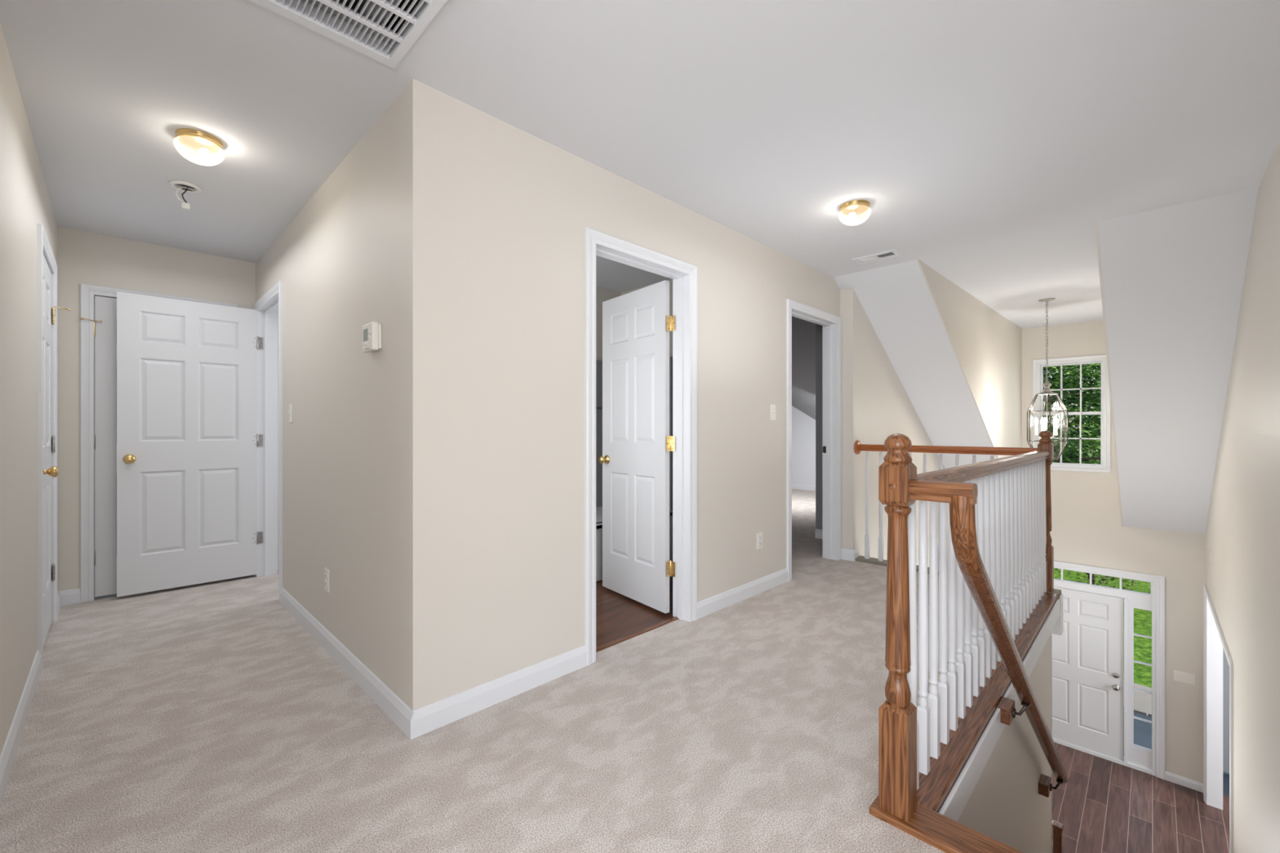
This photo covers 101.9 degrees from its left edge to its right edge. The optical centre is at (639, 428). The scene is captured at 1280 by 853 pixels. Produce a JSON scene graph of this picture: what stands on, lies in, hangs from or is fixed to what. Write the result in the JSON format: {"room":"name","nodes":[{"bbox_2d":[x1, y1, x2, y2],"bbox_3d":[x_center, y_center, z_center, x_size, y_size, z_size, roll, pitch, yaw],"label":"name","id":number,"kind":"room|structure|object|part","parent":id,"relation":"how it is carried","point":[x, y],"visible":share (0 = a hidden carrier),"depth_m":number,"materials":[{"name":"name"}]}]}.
{"room":"upstairs hallway landing","nodes":[
{"label":"upstairs hallway landing","id":0,"kind":"room"},
{"bbox_2d":[0,22,57,755],"bbox_3d":[-2.322,-0.087,1.851,4.106,2.500,0.115,0,0,45],"label":"wall","id":1,"kind":"structure","parent":0,"point":[25,203],"depth_m":1.94,"materials":[{"name":"white paint"}]},
{"bbox_2d":[0,591,61,805],"bbox_3d":[-2.277,1.096,1.897,4.106,0.095,0.014,0,0,45],"label":"baseboard","id":2,"kind":"structure","parent":1,"relation":"attached to","point":[11,746],"depth_m":1.90,"materials":[{"name":"white paint"}]},
{"bbox_2d":[37,223,71,669],"bbox_3d":[-3.183,0.087,2.740,0.884,2.112,0.205,0,0,45],"label":"door","id":3,"kind":"structure","parent":1,"relation":"in","point":[47,468],"depth_m":2.78,"materials":[{"name":"white paint"}]},
{"bbox_3d":[-3.155,0.087,2.768,0.884,2.112,0.018,0,0,45],"label":"casing","id":4,"kind":"part","parent":3,"relation":"part of","materials":[{"name":"white paint"}]},
{"bbox_3d":[-2.915,0.215,2.560,0.064,0.064,0.063,0,0,45],"label":"knob","id":5,"kind":"part","parent":3,"relation":"part of","materials":[{"name":"gold metal"}]},
{"bbox_2d":[57,226,278,591],"bbox_3d":[-2.679,-0.087,4.493,0.115,2.500,3.372,0,0,45],"label":"wall","id":6,"kind":"structure","parent":0,"point":[83,257],"depth_m":3.43,"materials":[{"name":"white paint"}]},
{"bbox_2d":[57,587,79,605],"bbox_3d":[-3.374,1.096,3.698,0.014,0.095,1.034,0,0,45],"label":"baseboard","id":7,"kind":"structure","parent":6,"relation":"attached to","point":[69,597],"depth_m":3.37,"materials":[{"name":"white paint"}]},
{"bbox_2d":[80,283,237,603],"bbox_3d":[-3.410,0.097,3.722,0.195,2.092,0.824,0,0,45],"label":"door","id":8,"kind":"structure","parent":6,"relation":"in","point":[98,304],"depth_m":3.46,"materials":[{"name":"white paint"}]},
{"bbox_2d":[255,93,400,698],"bbox_3d":[-1.929,-0.087,3.079,2.940,2.500,0.115,0,0,45],"label":"wall","id":9,"kind":"structure","parent":0,"point":[337,262],"depth_m":2.48,"materials":[{"name":"white paint"}]},
{"bbox_2d":[116,280,282,602],"bbox_3d":[-2.899,0.087,3.510,0.902,2.112,0.900,0,0,45],"label":"door","id":10,"kind":"structure","parent":9,"relation":"in","point":[197,382],"depth_m":3.71,"materials":[{"name":"white paint"}]},
{"bbox_3d":[-3.409,0.206,3.465,0.063,0.064,0.064,0,0,45],"label":"knob","id":11,"kind":"part","parent":10,"relation":"part of","materials":[{"name":"gold metal"}]},
{"bbox_3d":[-2.676,0.087,3.723,0.884,2.112,0.018,0,0,45],"label":"casing","id":12,"kind":"part","parent":10,"relation":"part of","materials":[{"name":"white paint"}]},
{"bbox_3d":[-2.583,0.087,3.817,0.884,2.112,0.018,0,0,45],"label":"casing","id":13,"kind":"part","parent":10,"relation":"part of","materials":[{"name":"white paint"}]},
{"bbox_2d":[288,404,293,422],"bbox_3d":[-2.185,-0.094,3.238,0.070,0.115,0.017,0,0,45],"label":"light switch","id":14,"kind":"object","parent":9,"relation":"attached to","point":[291,406],"visible":1,"depth_m":3.23,"materials":[{"name":"white plastic"}]},
{"bbox_2d":[324,567,328,592],"bbox_3d":[-1.627,0.787,2.693,0.070,0.115,0.009,0,0,45],"label":"power outlet","id":15,"kind":"object","parent":9,"relation":"attached to","point":[326,571],"visible":1,"depth_m":2.68,"materials":[{"name":"white plastic"}]},
{"bbox_2d":[280,587,414,739],"bbox_3d":[-1.929,1.096,2.987,3.069,0.095,0.014,0,0,45],"label":"baseboard","id":16,"kind":"structure","parent":9,"relation":"attached to","point":[397,711],"depth_m":2.34,"materials":[{"name":"white paint"}]},
{"bbox_2d":[362,321,381,352],"bbox_3d":[-1.130,-0.382,2.182,0.136,0.116,0.037,0,0,45],"label":"thermostat","id":17,"kind":"object","parent":9,"relation":"attached to","point":[371,331],"visible":1,"depth_m":2.15,"materials":[{"name":"white plastic"}]},
{"bbox_3d":[-1.119,-0.382,2.190,0.132,0.104,0.010,0,0,45],"label":"plate","id":18,"kind":"part","parent":17,"relation":"part of","materials":[{"name":"white plastic"}]},
{"bbox_2d":[0,488,956,852],"bbox_3d":[1.221,1.223,2.589,9.300,0.160,12.800,0,0,45],"label":"floor","id":19,"kind":"structure","parent":0,"point":[203,717],"depth_m":1.90,"materials":[{"name":"carpet"}]},
{"bbox_2d":[595,356,672,581],"bbox_3d":[-0.700,0.263,3.952,0.670,1.760,2.140,0,0,45],"label":"bathtub","id":20,"kind":"object","parent":19,"relation":"on","point":[598,363],"visible":0.02,"depth_m":4.46,"materials":[{"name":"white plastic"}]},
{"bbox_2d":[595,506,672,581],"bbox_3d":[-0.700,0.928,3.952,0.670,0.430,2.140,0,0,45],"label":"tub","id":21,"kind":"object","parent":20,"relation":"in","point":[598,508],"depth_m":3.90,"materials":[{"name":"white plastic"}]},
{"bbox_2d":[595,286,620,360],"bbox_3d":[-1.100,-0.087,4.109,0.100,2.500,2.500,0,0,45],"label":"wall","id":22,"kind":"structure","parent":0,"point":[602,295],"depth_m":4.78,"materials":[{"name":"white paint"}]},
{"bbox_2d":[400,79,839,711],"bbox_3d":[0.416,-0.087,3.280,0.115,2.500,3.698,0,0,45],"label":"wall","id":23,"kind":"structure","parent":0,"point":[495,215],"depth_m":2.27,"materials":[{"name":"white paint"}]},
{"bbox_2d":[413,568,788,737],"bbox_3d":[0.133,1.096,2.901,0.014,0.095,2.761,0,0,45],"label":"baseboard","id":24,"kind":"structure","parent":23,"relation":"attached to","point":[428,718],"depth_m":2.25,"materials":[{"name":"white paint"}]},
{"bbox_2d":[595,616,679,652],"bbox_3d":[-0.026,1.145,2.868,0.032,0.016,0.725,0,0,45],"label":"threshold","id":25,"kind":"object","parent":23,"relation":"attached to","point":[637,633],"depth_m":2.86,"materials":[{"name":"brown wood"}]},
{"bbox_2d":[585,226,697,666],"bbox_3d":[-0.229,0.087,3.130,0.858,2.112,0.937,0,0,45],"label":"door","id":26,"kind":"structure","parent":23,"relation":"in","point":[637,443],"depth_m":3.16,"materials":[{"name":"white paint"}]},
{"bbox_3d":[-0.256,0.220,3.634,0.063,0.064,0.064,0,0,-37],"label":"knob","id":27,"kind":"part","parent":26,"relation":"part of","materials":[{"name":"gold metal"}]},
{"bbox_3d":[-0.055,0.087,2.897,0.018,2.112,0.849,0,0,45],"label":"casing","id":28,"kind":"part","parent":26,"relation":"part of","materials":[{"name":"white paint"}]},
{"bbox_2d":[756,531,762,549],"bbox_3d":[0.836,0.783,3.616,0.009,0.115,0.070,0,0,45],"label":"power outlet","id":29,"kind":"object","parent":23,"relation":"attached to","point":[759,535],"visible":1,"depth_m":3.61,"materials":[{"name":"white plastic"}]},
{"bbox_2d":[770,404,775,420],"bbox_3d":[0.965,-0.114,3.741,0.017,0.115,0.070,0,0,45],"label":"light switch","id":30,"kind":"object","parent":23,"relation":"attached to","point":[772,406],"visible":1,"depth_m":3.73,"materials":[{"name":"white plastic"}]},
{"bbox_2d":[786,298,840,581],"bbox_3d":[1.380,0.087,4.256,0.151,2.112,0.920,0,0,45],"label":"door","id":31,"kind":"structure","parent":23,"relation":"in","point":[831,323],"depth_m":4.51,"materials":[{"name":"white paint"}]},
{"bbox_3d":[1.333,0.087,4.303,0.018,2.112,0.920,0,0,45],"label":"casing","id":32,"kind":"part","parent":31,"relation":"part of","materials":[{"name":"white paint"}]},
{"bbox_3d":[1.627,0.188,4.570,0.034,0.060,0.005,0,0,45],"label":"strike plate","id":33,"kind":"part","parent":31,"relation":"part of","materials":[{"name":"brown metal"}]},
{"bbox_2d":[0,0,1279,328],"bbox_3d":[0.965,-1.317,2.400,9.400,0.040,12.170,0,0,45],"label":"ceiling","id":34,"kind":"structure","parent":0,"point":[986,142],"depth_m":2.09,"materials":[{"name":"white paint"}]},
{"bbox_2d":[168,180,201,209],"bbox_3d":[-2.434,-1.233,2.779,0.132,0.128,0.132,0,0,45],"label":"smoke detector mount","id":35,"kind":"object","parent":34,"relation":"attached to","point":[178,184],"visible":1,"depth_m":2.76,"materials":[{"name":"white plastic"}]},
{"bbox_2d":[173,128,223,158],"bbox_3d":[-1.971,-1.242,2.323,0.178,0.109,0.178,0,0,-40],"label":"ceiling light","id":36,"kind":"object","parent":34,"relation":"attached to","point":[206,144],"visible":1,"depth_m":2.31,"materials":[{"name":"gold metal"}]},
{"bbox_3d":[-1.956,-1.234,2.330,0.041,0.043,0.041,0,0,-25],"label":"bulb","id":37,"kind":"part","parent":36,"relation":"part of","materials":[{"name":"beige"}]},
{"bbox_2d":[249,0,447,68],"bbox_3d":[-0.872,-1.445,1.413,0.626,0.324,0.616,0,0,45],"label":"ceiling vent","id":38,"kind":"object","parent":34,"relation":"in","point":[382,19],"visible":1,"depth_m":1.66,"materials":[{"name":"white metal"}]},
{"bbox_3d":[-0.868,-1.367,1.410,0.556,0.080,0.556,0,0,45],"label":"duct rail","id":39,"kind":"part","parent":38,"relation":"part of","materials":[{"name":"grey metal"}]},
{"bbox_2d":[839,199,870,220],"bbox_3d":[1.250,-1.242,3.024,0.178,0.109,0.178,0,0,-36],"label":"ceiling light","id":40,"kind":"object","parent":34,"relation":"attached to","point":[852,208],"visible":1,"depth_m":3.00,"materials":[{"name":"gold metal"}]},
{"bbox_3d":[1.235,-1.234,3.019,0.041,0.043,0.041,0,0,-15],"label":"bulb","id":41,"kind":"part","parent":40,"relation":"part of","materials":[{"name":"beige glass"}]},
{"bbox_2d":[851,248,903,264],"bbox_3d":[1.793,-1.371,3.921,0.320,0.161,0.160,0,0,45],"label":"ceiling vent","id":42,"kind":"object","parent":34,"relation":"in","point":[864,260],"visible":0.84,"depth_m":3.92,"materials":[{"name":"white metal"}]},
{"bbox_2d":[1026,297,1067,460],"bbox_3d":[4.099,-0.488,5.228,0.337,1.618,0.340,0,0,45],"label":"pendant lantern","id":43,"kind":"object","parent":34,"relation":"hanging from","point":[1046,390],"visible":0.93,"depth_m":5.22,"materials":[{"name":"silver metal"}]},
{"bbox_3d":[4.000,-0.012,5.285,0.069,0.660,0.172,0,0,30],"label":"pane","id":44,"kind":"part","parent":43,"relation":"part of","materials":[{"name":"clear glass"}]},
{"bbox_2d":[1034,417,1038,435],"bbox_3d":[4.040,-0.019,5.288,0.032,0.185,0.032,0,0,45],"label":"candle","id":45,"kind":"object","parent":43,"relation":"on","point":[1036,421],"depth_m":5.28,"materials":[{"name":"beige wax"}]},
{"bbox_2d":[1040,417,1044,431],"bbox_3d":[4.023,-0.019,5.190,0.032,0.185,0.032,0,0,45],"label":"candle","id":46,"kind":"object","parent":43,"relation":"on","point":[1042,420],"depth_m":5.18,"materials":[{"name":"beige wax"}]},
{"bbox_2d":[1043,417,1046,431],"bbox_3d":[4.138,-0.019,5.303,0.032,0.185,0.032,0,0,45],"label":"candle","id":47,"kind":"object","parent":43,"relation":"on","point":[1045,420],"depth_m":5.29,"materials":[{"name":"beige wax"}]},
{"bbox_3d":[4.099,-0.887,5.228,0.019,0.781,0.018,0,0,45],"label":"cord","id":48,"kind":"part","parent":43,"relation":"part of","materials":[{"name":"silver metal"}]},
{"bbox_3d":[4.099,-0.873,5.228,0.017,0.795,0.017,0,0,0],"label":"chain","id":49,"kind":"part","parent":43,"relation":"part of","materials":[{"name":"silver metal"}]},
{"bbox_2d":[1053,417,1056,435],"bbox_3d":[4.112,-0.019,5.144,0.032,0.185,0.032,0,0,45],"label":"candle","id":50,"kind":"object","parent":43,"relation":"on","point":[1055,420],"depth_m":5.14,"materials":[{"name":"beige wax"}]},
{"bbox_2d":[1055,417,1057,435],"bbox_3d":[4.183,-0.019,5.214,0.032,0.185,0.032,0,0,45],"label":"candle","id":51,"kind":"object","parent":43,"relation":"on","point":[1055,417],"depth_m":5.20,"materials":[{"name":"beige wax"}]},
{"bbox_3d":[4.198,-0.012,5.171,0.069,0.660,0.172,0,0,30],"label":"pane","id":52,"kind":"part","parent":43,"relation":"part of","materials":[{"name":"clear glass"}]},
{"bbox_2d":[620,279,672,356],"bbox_3d":[0.302,-0.087,4.551,1.834,2.500,0.100,0,0,45],"label":"wall","id":53,"kind":"structure","parent":0,"point":[669,280],"depth_m":4.52,"materials":[{"name":"white paint"}]},
{"bbox_2d":[791,315,815,419],"bbox_3d":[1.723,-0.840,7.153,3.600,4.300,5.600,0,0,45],"label":"ceiling","id":54,"kind":"structure","parent":0,"point":[803,331],"depth_m":7.18,"materials":[{"name":"grey paint"}]},
{"bbox_2d":[791,405,815,485],"bbox_3d":[3.514,0.166,9.250,3.000,1.994,0.100,0,0,45],"label":"wall","id":55,"kind":"structure","parent":0,"point":[803,426],"depth_m":9.66,"materials":[{"name":"white paint"}]},
{"bbox_2d":[815,323,822,529],"bbox_3d":[2.016,-0.297,5.304,0.414,2.920,0.100,0,0,45],"label":"wall","id":56,"kind":"structure","parent":0,"point":[819,328],"depth_m":5.39,"materials":[{"name":"grey paint"}]},
{"bbox_2d":[791,484,822,539],"bbox_3d":[2.263,1.096,7.692,3.410,0.095,3.874,0,0,45],"label":"baseboard","id":57,"kind":"structure","parent":56,"relation":"attached to","point":[818,533],"depth_m":9.53,"materials":[{"name":"white paint"}]},
{"bbox_2d":[833,274,853,290],"bbox_3d":[1.749,-1.278,4.465,0.116,0.138,0.144,0,0,45],"label":"ceiling","id":58,"kind":"structure","parent":0,"point":[842,282],"depth_m":4.46,"materials":[{"name":"white paint"}]},
{"bbox_2d":[840,288,948,567],"bbox_3d":[3.151,1.323,5.886,0.115,5.320,3.855,0,0,45],"label":"wall","id":59,"kind":"structure","parent":0,"point":[876,406],"depth_m":4.70,"materials":[{"name":"white paint"}]},
{"bbox_2d":[840,547,857,561],"bbox_3d":[1.817,1.096,4.524,0.128,0.095,0.069,0,0,45],"label":"baseboard","id":60,"kind":"structure","parent":59,"relation":"attached to","point":[846,553],"depth_m":4.49,"materials":[{"name":"white paint"}]},
{"bbox_2d":[846,259,997,483],"bbox_3d":[3.360,-0.102,5.582,0.610,2.510,3.996,0,0,45],"label":"ceiling","id":61,"kind":"structure","parent":0,"point":[896,300],"depth_m":4.87,"materials":[{"name":"white paint"}]},
{"bbox_2d":[916,259,1022,458],"bbox_3d":[3.559,-0.072,5.385,3.997,2.450,0.012,0,0,-44],"label":"wall","id":62,"kind":"structure","parent":0,"point":[987,346],"depth_m":5.49,"materials":[{"name":"white paint"}]},
{"bbox_2d":[957,633,1051,852],"bbox_3d":[1.659,2.578,2.410,0.115,2.810,2.560,0,0,45],"label":"wall","id":63,"kind":"structure","parent":0,"point":[1006,805],"depth_m":2.51,"materials":[{"name":"white paint"}]},
{"bbox_2d":[869,795,1022,852],"bbox_3d":[1.079,1.228,1.230,1.006,0.210,0.122,0,0,45],"label":"stair nosing","id":64,"kind":"structure","parent":63,"relation":"attached to","point":[934,828],"depth_m":1.44,"materials":[{"name":"brown wood"}]},
{"bbox_2d":[878,433,1057,822],"bbox_3d":[1.770,0.589,2.543,0.144,1.149,2.932,0,0,45],"label":"balustrade","id":65,"kind":"object","parent":63,"relation":"on","point":[923,749],"visible":0.91,"depth_m":1.85,"materials":[{"name":"brown wood"}]},
{"bbox_3d":[0.763,0.569,1.535,0.080,1.109,0.080,0,0,45],"label":"newel post","id":66,"kind":"part","parent":65,"relation":"part of","materials":[{"name":"brown wood"}]},
{"bbox_3d":[1.792,0.177,2.573,0.060,0.057,2.859,0,0,45],"label":"handrail","id":67,"kind":"part","parent":65,"relation":"part of","materials":[{"name":"brown wood"}]},
{"bbox_3d":[1.795,1.143,2.569,0.144,0.040,2.799,0,0,45],"label":"plate","id":68,"kind":"part","parent":65,"relation":"part of","materials":[{"name":"brown wood"}]},
{"bbox_2d":[909,479,1067,797],"bbox_3d":[1.605,1.101,2.220,0.156,1.906,2.219,0,0,45],"label":"stair handrail","id":69,"kind":"object","parent":63,"relation":"attached to","point":[962,497],"visible":0.97,"depth_m":1.59,"materials":[{"name":"brown wood"}]},
{"bbox_3d":[1.681,1.195,2.229,0.060,1.638,2.100,0,0,45],"label":"rail","id":70,"kind":"part","parent":69,"relation":"part of","materials":[{"name":"brown wood"}]},
{"bbox_2d":[938,599,1059,822],"bbox_3d":[1.839,1.203,2.501,0.014,0.111,2.756,0,0,45],"label":"trim","id":71,"kind":"structure","parent":63,"relation":"attached to","point":[953,807],"depth_m":1.94,"materials":[{"name":"white paint"}]},
{"bbox_2d":[1051,634,1052,852],"bbox_3d":[2.562,2.633,3.325,0.123,2.660,0.012,0,0,45],"label":"trim","id":72,"kind":"structure","parent":63,"relation":"attached to","point":[1051,634],"depth_m":3.28,"materials":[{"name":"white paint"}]},
{"bbox_2d":[1051,593,1062,635],"bbox_3d":[2.394,1.275,4.044,1.397,0.256,0.120,0,0,45],"label":"trim","id":73,"kind":"structure","parent":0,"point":[1058,628],"depth_m":3.53,"materials":[{"name":"white paint"}]},
{"bbox_2d":[853,430,1061,599],"bbox_3d":[2.391,0.589,4.048,1.387,1.149,0.140,0,0,45],"label":"balcony balustrade","id":74,"kind":"object","parent":73,"relation":"on","point":[1045,442],"visible":0.39,"depth_m":3.96,"materials":[{"name":"brown wood"}]},
{"bbox_3d":[2.358,0.167,4.080,1.259,0.057,0.060,0,0,45],"label":"handrail","id":75,"kind":"part","parent":74,"relation":"part of","materials":[{"name":"red wood"}]},
{"bbox_3d":[2.391,1.143,4.048,1.387,0.040,0.140,0,0,45],"label":"plate","id":76,"kind":"part","parent":74,"relation":"part of","materials":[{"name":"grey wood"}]},
{"bbox_3d":[2.827,0.569,3.617,0.080,1.109,0.080,0,0,45],"label":"newel post","id":77,"kind":"part","parent":74,"relation":"part of","materials":[{"name":"brown wood"}]},
{"bbox_2d":[1094,222,1123,526],"bbox_3d":[4.269,-0.072,4.683,0.012,2.450,3.996,0,0,45],"label":"wall","id":78,"kind":"structure","parent":0,"point":[1095,223],"depth_m":4.07,"materials":[{"name":"white paint"}]},
{"bbox_2d":[1022,320,1204,783],"bbox_3d":[5.394,1.313,6.479,2.473,5.340,0.140,0,0,45],"label":"wall","id":79,"kind":"structure","parent":0,"point":[1087,530],"depth_m":6.06,"materials":[{"name":"white paint"}]},
{"bbox_2d":[1032,354,1111,472],"bbox_3d":[5.371,-0.177,6.471,0.762,1.414,0.164,0,0,45],"label":"window","id":80,"kind":"structure","parent":79,"relation":"in","point":[1038,365],"depth_m":6.40,"materials":[{"name":"white paint"}]},
{"bbox_3d":[5.374,0.127,6.474,0.598,0.658,0.035,0,0,45],"label":"sash","id":81,"kind":"part","parent":80,"relation":"part of","materials":[{"name":"white paint"}]},
{"bbox_3d":[5.402,-0.488,6.503,0.598,0.644,0.035,0,0,45],"label":"sash","id":82,"kind":"part","parent":80,"relation":"part of","materials":[{"name":"white paint"}]},
{"bbox_3d":[5.325,0.478,6.425,0.762,0.016,0.034,0,0,45],"label":"sill","id":83,"kind":"part","parent":80,"relation":"part of","materials":[{"name":"white paint"}]},
{"bbox_2d":[1051,560,1164,780],"bbox_3d":[5.393,2.825,6.448,1.591,2.306,0.185,0,0,45],"label":"door","id":84,"kind":"structure","parent":79,"relation":"in","point":[1087,656],"depth_m":6.22,"materials":[{"name":"white paint"}]},
{"bbox_3d":[5.626,3.069,6.133,0.064,0.064,0.063,0,0,45],"label":"knob","id":85,"kind":"part","parent":84,"relation":"part of","materials":[{"name":"silver metal"}]},
{"bbox_2d":[1164,771,1203,792],"bbox_3d":[5.977,3.916,5.692,0.306,0.095,0.160,0,0,45],"label":"baseboard","id":86,"kind":"structure","parent":79,"relation":"attached to","point":[1171,777],"depth_m":5.74,"materials":[{"name":"white paint"}]},
{"bbox_2d":[1173,670,1195,685],"bbox_3d":[6.026,2.763,5.745,0.162,0.115,0.017,0,0,45],"label":"light switch","id":87,"kind":"object","parent":79,"relation":"attached to","point":[1181,677],"visible":1,"depth_m":5.74,"materials":[{"name":"white plastic"}]},
{"bbox_2d":[1052,742,1229,852],"bbox_3d":[4.189,4.013,2.631,6.137,0.100,7.230,0,0,45],"label":"floor","id":88,"kind":"structure","parent":0,"point":[1104,806],"depth_m":5.34,"materials":[{"name":"brown wood"}]},
{"bbox_2d":[1052,820,1063,852],"bbox_3d":[2.659,3.243,3.305,0.054,1.440,0.054,0,0,45],"label":"newel post","id":89,"kind":"object","parent":88,"relation":"on","point":[1057,827],"visible":0.99,"depth_m":3.29,"materials":[{"name":"brown wood"}]},
{"bbox_3d":[2.659,3.253,3.305,0.044,1.420,0.044,0,0,45],"label":"post","id":90,"kind":"part","parent":89,"relation":"part of","materials":[{"name":"brown wood"}]},
{"bbox_2d":[1097,187,1257,533],"bbox_3d":[4.506,-0.102,4.449,0.652,2.510,3.996,0,0,45],"label":"ceiling","id":91,"kind":"structure","parent":0,"point":[1173,277],"depth_m":3.80,"materials":[{"name":"white paint"}]},
{"bbox_2d":[1222,647,1229,773],"bbox_3d":[8.003,2.653,4.815,3.579,2.620,0.100,0,0,45],"label":"wall","id":92,"kind":"structure","parent":0,"point":[1225,664],"depth_m":5.98,"materials":[{"name":"grey paint"}]},
{"bbox_2d":[1204,139,1279,852],"bbox_3d":[3.580,1.323,2.965,0.115,5.320,7.450,0,0,45],"label":"wall","id":93,"kind":"structure","parent":0,"point":[1242,532],"depth_m":2.91,"materials":[{"name":"white paint"}]},
{"bbox_2d":[1203,584,1233,852],"bbox_3d":[5.137,2.812,4.554,0.133,2.302,2.624,0,0,45],"label":"door frame","id":94,"kind":"structure","parent":93,"relation":"in","point":[1214,641],"depth_m":5.42,"materials":[{"name":"white paint"}]},
{"label":"outside","id":95,"kind":"structure","parent":0,"visible":0},
{"bbox_2d":[1053,568,1151,688],"bbox_3d":[22.279,4.173,26.114,55.000,0.100,51.530,0,0,45],"label":"lawn","id":96,"kind":"structure","parent":95,"point":[1142,618],"depth_m":10.84,"materials":[{"name":"green plant"}]},
{"bbox_2d":[1042,363,1101,464],"bbox_3d":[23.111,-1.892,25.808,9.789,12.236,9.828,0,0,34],"label":"leafy tree","id":97,"kind":"object","parent":96,"relation":"on","point":[1068,402],"visible":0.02,"depth_m":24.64,"materials":[{"name":"green plant"}]},
{"bbox_2d":[1055,568,1151,605],"bbox_3d":[10.518,2.622,12.111,2.206,3.210,2.268,0,0,45],"label":"shrub","id":98,"kind":"object","parent":96,"relation":"on","point":[1094,576],"visible":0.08,"depth_m":11.81,"materials":[{"name":"green plant"}]},
{"bbox_2d":[1123,680,1151,715],"bbox_3d":[8.094,4.108,7.839,7.500,0.030,1.870,0,0,45],"label":"concrete path","id":99,"kind":"structure","parent":96,"relation":"on","point":[1142,700],"depth_m":7.82,"materials":[{"name":"beige concrete"}]},
{"bbox_2d":[1123,706,1151,717],"bbox_3d":[7.005,4.088,7.466,2.925,0.070,0.170,0,0,45],"label":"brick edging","id":100,"kind":"object","parent":96,"relation":"on","point":[1135,711],"visible":0.03,"depth_m":7.38,"materials":[{"name":"grey"}]},
{"bbox_2d":[1123,709,1229,796],"bbox_3d":[6.186,4.073,6.975,6.000,0.100,1.680,0,0,45],"label":"floor","id":101,"kind":"structure","parent":96,"relation":"on","point":[1142,730],"depth_m":6.79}
]}

